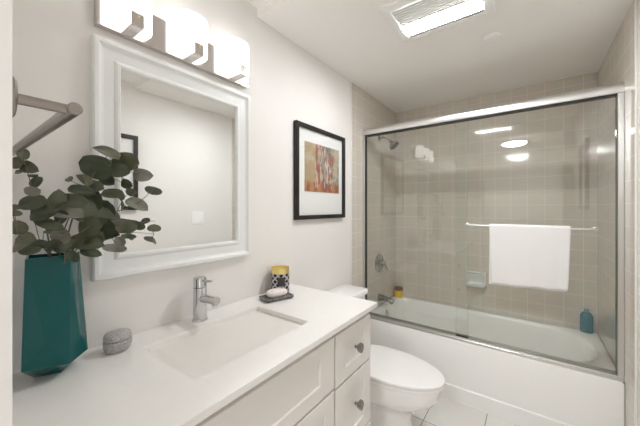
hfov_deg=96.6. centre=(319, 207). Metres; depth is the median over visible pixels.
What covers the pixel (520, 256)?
towel
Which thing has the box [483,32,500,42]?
cap
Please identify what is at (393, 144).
shower
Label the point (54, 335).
vase
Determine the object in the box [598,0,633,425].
tile wall
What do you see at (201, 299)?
faucet
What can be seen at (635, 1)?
trim
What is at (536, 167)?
wall
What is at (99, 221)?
plant
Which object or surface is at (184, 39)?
vanity light
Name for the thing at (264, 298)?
tray
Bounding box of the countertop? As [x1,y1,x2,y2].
[12,284,376,425]
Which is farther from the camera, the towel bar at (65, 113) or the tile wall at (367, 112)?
the tile wall at (367, 112)
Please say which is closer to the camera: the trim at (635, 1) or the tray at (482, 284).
the trim at (635, 1)
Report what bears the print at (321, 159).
attached to the framed picture at (318, 154)
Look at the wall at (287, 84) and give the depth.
1.22 m
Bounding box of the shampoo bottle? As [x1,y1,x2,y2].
[580,308,593,333]
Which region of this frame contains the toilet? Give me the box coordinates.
[327,284,444,425]
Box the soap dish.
[465,270,486,287]
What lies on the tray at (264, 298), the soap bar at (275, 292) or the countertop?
the soap bar at (275, 292)
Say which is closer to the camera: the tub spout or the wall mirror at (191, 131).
the wall mirror at (191, 131)
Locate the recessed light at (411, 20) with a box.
[378,0,495,42]
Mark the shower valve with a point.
(379, 262)
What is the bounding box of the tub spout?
[378,293,393,304]
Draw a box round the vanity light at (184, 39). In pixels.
[94,0,248,88]
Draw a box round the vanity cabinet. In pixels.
[149,311,369,425]
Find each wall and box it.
[12,0,349,373]
[352,83,395,311]
[396,72,597,333]
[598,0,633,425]
[638,0,639,425]
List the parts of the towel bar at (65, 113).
post, rail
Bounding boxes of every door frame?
[0,0,11,425]
[362,82,624,381]
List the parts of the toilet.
tank lid, bowl, seat, lid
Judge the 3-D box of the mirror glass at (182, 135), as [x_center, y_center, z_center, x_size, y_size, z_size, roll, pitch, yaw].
[-0.534,-0.155,1.147,0.002,0.619,0.466,0,0,36]
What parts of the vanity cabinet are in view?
door, drawer, drawer, knob, knob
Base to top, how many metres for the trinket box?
0.061 m
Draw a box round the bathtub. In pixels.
[370,296,624,425]
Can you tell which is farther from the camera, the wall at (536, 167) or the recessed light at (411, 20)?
the wall at (536, 167)
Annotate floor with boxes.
[412,396,518,425]
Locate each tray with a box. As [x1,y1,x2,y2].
[259,292,293,302]
[465,281,485,287]
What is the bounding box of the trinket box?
[102,328,131,354]
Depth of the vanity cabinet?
1.00 m
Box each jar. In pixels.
[271,265,288,291]
[395,286,402,297]
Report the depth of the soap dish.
2.48 m
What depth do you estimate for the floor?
1.78 m
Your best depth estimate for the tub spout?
2.56 m
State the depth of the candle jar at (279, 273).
1.47 m
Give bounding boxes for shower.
[378,135,398,149]
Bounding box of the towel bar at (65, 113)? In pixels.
[12,76,82,155]
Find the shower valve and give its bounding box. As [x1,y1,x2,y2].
[375,253,388,271]
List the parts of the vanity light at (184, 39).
lamp shade, clip arm, lamp shade, clip arm, lamp shade, clip arm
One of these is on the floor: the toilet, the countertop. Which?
the toilet
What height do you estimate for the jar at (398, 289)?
0.098 m
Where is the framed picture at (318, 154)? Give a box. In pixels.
[293,120,344,219]
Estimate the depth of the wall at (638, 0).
1.30 m
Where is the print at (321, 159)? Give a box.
[305,141,338,193]
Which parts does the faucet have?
spout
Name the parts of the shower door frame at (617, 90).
glass panel, header rail, glass panel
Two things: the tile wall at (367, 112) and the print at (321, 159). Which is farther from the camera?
the tile wall at (367, 112)
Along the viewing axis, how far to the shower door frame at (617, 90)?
1.65 m
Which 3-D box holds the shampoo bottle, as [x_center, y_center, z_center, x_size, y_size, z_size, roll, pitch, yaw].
[1.917,0.813,2.051,0.072,0.168,0.045,0,0,36]
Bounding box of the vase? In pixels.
[21,252,87,376]
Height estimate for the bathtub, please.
0.412 m
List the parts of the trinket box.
lid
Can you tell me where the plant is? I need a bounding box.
[12,145,161,263]
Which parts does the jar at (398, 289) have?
lid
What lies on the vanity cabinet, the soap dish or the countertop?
the countertop
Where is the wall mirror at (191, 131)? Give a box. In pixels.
[90,34,249,281]
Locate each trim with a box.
[350,82,351,284]
[634,0,637,425]
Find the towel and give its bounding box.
[489,224,570,291]
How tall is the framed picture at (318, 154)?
0.586 m
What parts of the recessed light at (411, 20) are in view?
panel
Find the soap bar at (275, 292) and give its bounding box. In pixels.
[266,287,286,297]
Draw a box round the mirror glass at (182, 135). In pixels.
[121,70,234,252]
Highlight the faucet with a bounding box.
[192,276,220,322]
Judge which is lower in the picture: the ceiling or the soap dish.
the soap dish
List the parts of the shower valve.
handle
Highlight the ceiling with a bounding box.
[246,0,632,112]
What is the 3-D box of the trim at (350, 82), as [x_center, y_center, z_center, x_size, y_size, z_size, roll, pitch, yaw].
[0.243,0.169,2.217,0.009,2.283,0.014,0,0,36]

